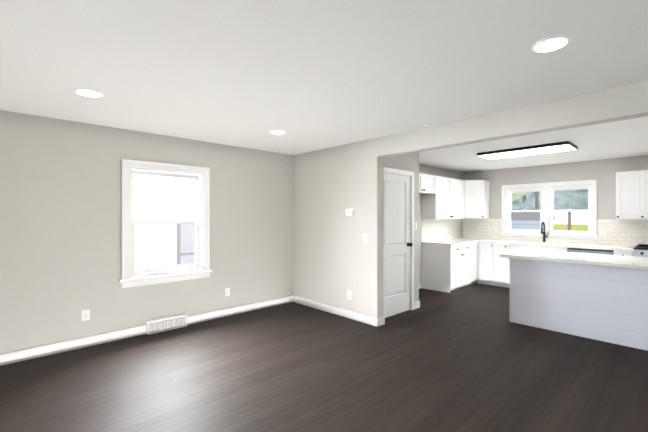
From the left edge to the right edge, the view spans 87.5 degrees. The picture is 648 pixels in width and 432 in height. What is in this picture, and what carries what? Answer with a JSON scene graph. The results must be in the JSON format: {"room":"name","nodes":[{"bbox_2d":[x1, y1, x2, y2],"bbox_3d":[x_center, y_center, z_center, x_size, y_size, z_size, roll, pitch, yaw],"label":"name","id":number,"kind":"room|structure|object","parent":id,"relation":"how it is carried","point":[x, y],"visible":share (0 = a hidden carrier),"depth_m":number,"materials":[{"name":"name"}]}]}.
{"room":"empty living room","nodes":[
{"label":"empty living room","id":0,"kind":"room"},
{"bbox_2d":[0,110,292,354],"bbox_3d":[-2.071,0.207,4.298,4.396,2.440,0.160,0,0,-43],"label":"wall","id":1,"kind":"structure","parent":0,"point":[60,225],"depth_m":3.79,"materials":[{"name":"grey paint"}]},
{"bbox_2d":[0,325,145,365],"bbox_3d":[-2.816,1.375,3.478,1.808,0.105,0.017,0,0,-43],"label":"baseboard","id":2,"kind":"structure","parent":1,"relation":"attached to","point":[28,354],"depth_m":3.58,"materials":[{"name":"white wood"}]},
{"bbox_2d":[82,309,89,320],"bbox_3d":[-2.595,1.082,3.691,0.072,0.116,0.009,0,0,-43],"label":"outlet","id":3,"kind":"object","parent":1,"relation":"attached to","point":[85,315],"visible":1,"depth_m":3.69,"materials":[{"name":"white plastic"}]},
{"bbox_2d":[119,159,211,287],"bbox_3d":[-2.002,0.087,4.330,1.110,1.500,0.208,0,0,-43],"label":"living room window","id":4,"kind":"structure","parent":1,"relation":"in","point":[130,274],"depth_m":4.28,"materials":[{"name":"white wood"}]},
{"bbox_2d":[146,314,186,334],"bbox_3d":[-1.962,1.352,4.244,0.476,0.150,0.065,0,0,-43],"label":"air vent","id":5,"kind":"object","parent":1,"relation":"in","point":[165,324],"visible":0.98,"depth_m":4.23,"materials":[{"name":"white metal"}]},
{"bbox_2d":[225,288,229,296],"bbox_3d":[-1.376,1.087,4.832,0.072,0.116,0.009,0,0,-43],"label":"outlet","id":6,"kind":"object","parent":1,"relation":"attached to","point":[227,291],"visible":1,"depth_m":4.83,"materials":[{"name":"white plastic"}]},
{"bbox_2d":[187,295,292,324],"bbox_3d":[-1.155,1.375,5.037,1.778,0.105,0.014,0,0,-43],"label":"baseboard","id":7,"kind":"structure","parent":1,"relation":"attached to","point":[193,319],"depth_m":4.92,"materials":[{"name":"white wood"}]},
{"bbox_2d":[293,295,378,326],"bbox_3d":[0.097,1.375,4.991,0.020,0.105,1.734,0,0,-43],"label":"baseboard","id":8,"kind":"structure","parent":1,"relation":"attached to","point":[369,320],"depth_m":4.86,"materials":[{"name":"white wood"}]},
{"bbox_2d":[0,282,647,431],"bbox_3d":[1.288,1.477,3.875,8.720,0.100,5.370,0,0,-43],"label":"floor","id":9,"kind":"structure","parent":0,"point":[470,358],"depth_m":2.97,"materials":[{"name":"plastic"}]},
{"bbox_2d":[421,242,472,292],"bbox_3d":[2.466,0.989,6.788,0.929,0.876,0.601,0,0,-43],"label":"base cabinet","id":10,"kind":"object","parent":9,"relation":"on","point":[448,265],"depth_m":6.50,"materials":[{"name":"white paint"}]},
{"bbox_2d":[421,238,468,245],"bbox_3d":[2.562,0.531,6.855,1.205,0.040,0.618,0,0,-43],"label":"countertop","id":11,"kind":"structure","parent":10,"relation":"on","point":[459,241],"depth_m":6.57,"materials":[{"name":"white stone"}]},
{"bbox_2d":[473,242,476,283],"bbox_3d":[2.880,0.989,7.176,0.324,0.876,0.601,0,0,-43],"label":"base cabinet","id":12,"kind":"object","parent":9,"relation":"on","point":[474,243],"depth_m":7.01,"materials":[{"name":"white paint"}]},
{"bbox_2d":[477,242,496,285],"bbox_3d":[3.551,0.989,7.158,0.602,0.876,0.414,0,0,-43],"label":"base cabinet","id":13,"kind":"object","parent":9,"relation":"on","point":[486,251],"depth_m":6.96,"materials":[{"name":"white paint"}]},
{"bbox_2d":[469,238,635,249],"bbox_3d":[4.041,0.531,6.610,0.619,0.040,2.998,0,0,-43],"label":"countertop","id":14,"kind":"structure","parent":13,"relation":"on","point":[503,242],"depth_m":6.28,"materials":[{"name":"white stone"}]},
{"bbox_2d":[541,222,548,241],"bbox_3d":[4.289,0.313,6.589,0.219,0.397,0.102,0,0,-43],"label":"faucet","id":15,"kind":"object","parent":14,"relation":"on","point":[544,232],"visible":1,"depth_m":6.64,"materials":[{"name":"black metal"}]},
{"bbox_2d":[497,242,512,287],"bbox_3d":[3.751,0.989,6.944,0.602,0.876,0.419,0,0,-43],"label":"base cabinet","id":16,"kind":"object","parent":9,"relation":"on","point":[502,263],"depth_m":6.73,"materials":[{"name":"white paint"}]},
{"bbox_2d":[513,246,572,251],"bbox_3d":[4.140,0.989,6.529,0.602,0.876,1.027,0,0,-43],"label":"base cabinet","id":17,"kind":"object","parent":9,"relation":"on","point":[515,248],"depth_m":6.19,"materials":[{"name":"white paint"}]},
{"bbox_2d":[508,257,603,340],"bbox_3d":[3.121,0.989,4.489,0.804,0.876,0.959,0,0,-43],"label":"base cabinet","id":18,"kind":"object","parent":9,"relation":"on","point":[602,297],"depth_m":4.16,"materials":[{"name":"white wood"}]},
{"bbox_2d":[500,249,647,268],"bbox_3d":[3.493,0.532,4.042,1.016,0.040,2.272,0,0,-43],"label":"countertop","id":19,"kind":"structure","parent":18,"relation":"on","point":[617,262],"depth_m":4.11,"materials":[{"name":"white stone"}]},
{"bbox_2d":[567,248,612,254],"bbox_3d":[4.685,0.991,5.911,0.619,0.871,0.612,0,0,-43],"label":"dishwasher","id":20,"kind":"object","parent":9,"relation":"on","point":[592,251],"visible":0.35,"depth_m":5.71,"materials":[{"name":"silver metal"}]},
{"bbox_2d":[613,250,632,255],"bbox_3d":[4.996,0.990,5.615,0.602,0.876,0.236,0,0,-43],"label":"base cabinet","id":21,"kind":"object","parent":9,"relation":"on","point":[615,252],"depth_m":5.40,"materials":[{"name":"white paint"}]},
{"bbox_2d":[604,265,647,350],"bbox_3d":[3.704,0.990,3.885,0.779,0.876,0.958,0,0,-43],"label":"base cabinet","id":22,"kind":"object","parent":9,"relation":"on","point":[625,290],"depth_m":3.71,"materials":[{"name":"white wood"}]},
{"bbox_2d":[633,243,647,256],"bbox_3d":[5.304,0.945,5.219,0.661,0.965,0.752,0,0,-43],"label":"gas range","id":23,"kind":"object","parent":9,"relation":"on","point":[640,250],"visible":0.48,"depth_m":5.27,"materials":[{"name":"silver metal"}]},
{"bbox_2d":[0,0,647,172],"bbox_3d":[1.288,-1.073,3.875,8.720,0.120,5.370,0,0,-43],"label":"ceiling","id":24,"kind":"structure","parent":0,"point":[309,75],"depth_m":2.31,"materials":[{"name":"white paint"}]},
{"bbox_2d":[73,88,102,97],"bbox_3d":[-1.935,-1.008,2.781,0.200,0.008,0.200,0,0,-43],"label":"recessed light","id":25,"kind":"object","parent":24,"relation":"in","point":[88,92],"visible":0.98,"depth_m":2.76,"materials":[{"name":"white plastic"}]},
{"bbox_2d":[270,130,285,134],"bbox_3d":[-0.555,-1.008,4.087,0.200,0.008,0.200,0,0,-43],"label":"recessed light","id":26,"kind":"object","parent":24,"relation":"in","point":[278,132],"visible":0.98,"depth_m":4.07,"materials":[{"name":"white plastic"}]},
{"bbox_2d":[477,141,577,159],"bbox_3d":[3.079,-0.989,5.189,0.550,0.046,1.220,0,0,-43],"label":"panel light","id":27,"kind":"object","parent":24,"relation":"attached to","point":[538,149],"visible":1,"depth_m":5.07,"materials":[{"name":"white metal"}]},
{"bbox_2d":[531,35,571,52],"bbox_3d":[1.337,-1.008,1.995,0.200,0.008,0.200,0,0,-43],"label":"recessed light","id":28,"kind":"object","parent":24,"relation":"in","point":[551,44],"visible":1,"depth_m":1.98,"materials":[{"name":"white plastic"}]},
{"bbox_2d":[293,138,382,317],"bbox_3d":[0.137,0.207,5.057,0.136,2.440,1.750,0,0,-43],"label":"wall","id":29,"kind":"structure","parent":0,"point":[335,258],"depth_m":4.85,"materials":[{"name":"grey paint"}]},
{"bbox_2d":[346,209,352,215],"bbox_3d":[0.354,-0.051,4.706,0.025,0.094,0.124,0,0,-43],"label":"thermostat","id":30,"kind":"object","parent":29,"relation":"attached to","point":[349,212],"visible":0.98,"depth_m":4.69,"materials":[{"name":"white plastic"}]},
{"bbox_2d":[363,234,366,242],"bbox_3d":[0.544,0.297,4.514,0.012,0.116,0.072,0,0,-43],"label":"light switch","id":31,"kind":"object","parent":29,"relation":"attached to","point":[364,238],"visible":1,"depth_m":4.51,"materials":[{"name":"white plastic"}]},
{"bbox_2d":[383,152,418,301],"bbox_3d":[1.050,0.207,4.960,1.064,2.440,0.120,0,0,-43],"label":"wall","id":32,"kind":"structure","parent":0,"point":[408,162],"depth_m":5.20,"materials":[{"name":"grey paint"}]},
{"bbox_2d":[383,167,413,317],"bbox_3d":[1.018,0.377,4.882,0.904,2.100,0.187,0,0,-43],"label":"door","id":33,"kind":"structure","parent":32,"relation":"attached to","point":[398,241],"depth_m":4.91,"materials":[{"name":"white wood"}]},
{"bbox_2d":[414,301,419,307],"bbox_3d":[1.243,1.374,5.530,0.037,0.105,0.714,0,0,-43],"label":"baseboard","id":34,"kind":"structure","parent":32,"relation":"attached to","point":[416,304],"depth_m":5.23,"materials":[{"name":"white wood"}]},
{"bbox_2d":[419,164,461,282],"bbox_3d":[2.128,0.207,6.971,3.260,2.440,0.120,0,0,-43],"label":"wall","id":35,"kind":"structure","parent":0,"point":[424,169],"depth_m":6.89,"materials":[{"name":"grey paint"}]},
{"bbox_2d":[419,173,434,196],"bbox_3d":[1.675,-0.598,6.242,0.940,0.350,0.316,0,0,-43],"label":"upper cabinet","id":36,"kind":"object","parent":35,"relation":"attached to","point":[426,181],"depth_m":6.26,"materials":[{"name":"white paint"}]},
{"bbox_2d":[421,219,462,241],"bbox_3d":[2.581,0.284,7.307,1.800,0.455,0.008,0,0,-43],"label":"tile backsplash","id":37,"kind":"structure","parent":35,"relation":"attached to","point":[431,229],"depth_m":7.21,"materials":[{"name":"white tile"}]},
{"bbox_2d":[421,176,463,218],"bbox_3d":[2.463,-0.358,6.980,1.216,0.830,0.316,0,0,-43],"label":"upper cabinet","id":38,"kind":"object","parent":35,"relation":"attached to","point":[442,197],"depth_m":6.71,"materials":[{"name":"white paint"}]},
{"bbox_2d":[377,80,647,156],"bbox_3d":[1.863,-0.893,3.215,0.136,0.240,3.300,0,0,-43],"label":"ceiling beam","id":39,"kind":"structure","parent":0,"point":[623,102],"depth_m":3.10,"materials":[{"name":"grey paint"}]},
{"bbox_2d":[462,155,647,243],"bbox_3d":[4.774,0.207,6.415,0.160,2.440,4.310,0,0,-43],"label":"wall","id":40,"kind":"structure","parent":0,"point":[602,172],"depth_m":6.40,"materials":[{"name":"grey paint"}]},
{"bbox_2d":[463,180,488,218],"bbox_3d":[3.232,-0.358,7.487,0.616,0.830,0.628,0,0,-43],"label":"upper cabinet","id":41,"kind":"object","parent":40,"relation":"attached to","point":[476,199],"visible":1,"depth_m":7.26,"materials":[{"name":"white paint"}]},
{"bbox_2d":[500,180,597,239],"bbox_3d":[4.428,-0.116,6.748,0.208,1.085,1.650,0,0,-43],"label":"kitchen window","id":42,"kind":"structure","parent":40,"relation":"in","point":[547,210],"depth_m":6.67,"materials":[{"name":"white wood"}]},
{"bbox_2d":[463,219,647,245],"bbox_3d":[4.658,0.284,6.415,0.008,0.455,4.150,0,0,-43],"label":"tile backsplash","id":43,"kind":"structure","parent":40,"relation":"attached to","point":[627,232],"depth_m":6.08,"materials":[{"name":"beige tile"}]},
{"bbox_2d":[601,230,605,236],"bbox_3d":[4.990,0.307,6.048,0.009,0.116,0.072,0,0,-43],"label":"outlet","id":44,"kind":"object","parent":43,"relation":"attached to","point":[603,232],"visible":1,"depth_m":6.04,"materials":[{"name":"white plastic"}]},
{"bbox_2d":[616,170,647,219],"bbox_3d":[5.476,-0.341,5.287,0.350,0.795,1.376,0,0,-43],"label":"upper cabinet","id":45,"kind":"object","parent":40,"relation":"attached to","point":[631,194],"visible":1,"depth_m":5.55,"materials":[{"name":"white paint"}]},
{"label":"outside","id":46,"kind":"structure","parent":0,"visible":0},
{"bbox_2d":[553,224,587,230],"bbox_3d":[52.823,2.324,69.317,155.100,0.100,100.000,0,0,-43],"label":"lawn","id":47,"kind":"structure","parent":46,"point":[584,227],"depth_m":66.95,"materials":[{"name":"green plant"}]},
{"bbox_2d":[511,192,526,202],"bbox_3d":[17.224,-2.774,29.196,5.878,10.098,7.402,0,0,-43],"label":"maple tree","id":48,"kind":"object","parent":47,"relation":"on","point":[516,195],"depth_m":27.98,"materials":[{"name":"green plant"}]},
{"bbox_2d":[511,192,531,208],"bbox_3d":[22.135,-5.225,39.882,6.662,14.999,6.731,0,0,-43],"label":"spruce tree","id":49,"kind":"object","parent":47,"relation":"on","point":[516,203],"depth_m":37.35,"materials":[{"name":"green plant"}]},
{"bbox_2d":[511,209,555,229],"bbox_3d":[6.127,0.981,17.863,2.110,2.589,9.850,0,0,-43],"label":"house","id":50,"kind":"structure","parent":47,"relation":"on","point":[527,223],"depth_m":14.31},
{"bbox_2d":[535,192,537,208],"bbox_3d":[12.042,-2.649,19.163,0.180,9.849,0.171,0,0,-43],"label":"trunk","id":51,"kind":"object","parent":47,"relation":"on","point":[536,199],"depth_m":19.10,"materials":[{"name":"plant"}]},
{"bbox_2d":[519,189,587,230],"bbox_3d":[15.195,-4.724,20.980,5.487,13.999,5.543,0,0,-43],"label":"spruce tree","id":52,"kind":"object","parent":47,"relation":"on","point":[565,199],"depth_m":19.29,"materials":[{"name":"green plant"}]},
{"bbox_2d":[553,212,587,223],"bbox_3d":[69.741,-0.553,98.868,10.000,5.649,28.000,0,0,-43],"label":"house","id":53,"kind":"structure","parent":47,"relation":"on","point":[578,218],"depth_m":93.08,"materials":[{"name":"white"}]},
{"bbox_3d":[-8.345,2.327,2.969,24.900,0.100,5.600,0,0,-43],"label":"lawn","id":54,"kind":"structure","parent":0,"visible":0},
{"bbox_2d":[134,175,194,269],"bbox_3d":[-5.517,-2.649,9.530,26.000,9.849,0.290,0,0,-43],"label":"window glass","id":55,"kind":"object","parent":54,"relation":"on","point":[162,233],"depth_m":10.13,"materials":[{"name":"clear glass"}]}
]}

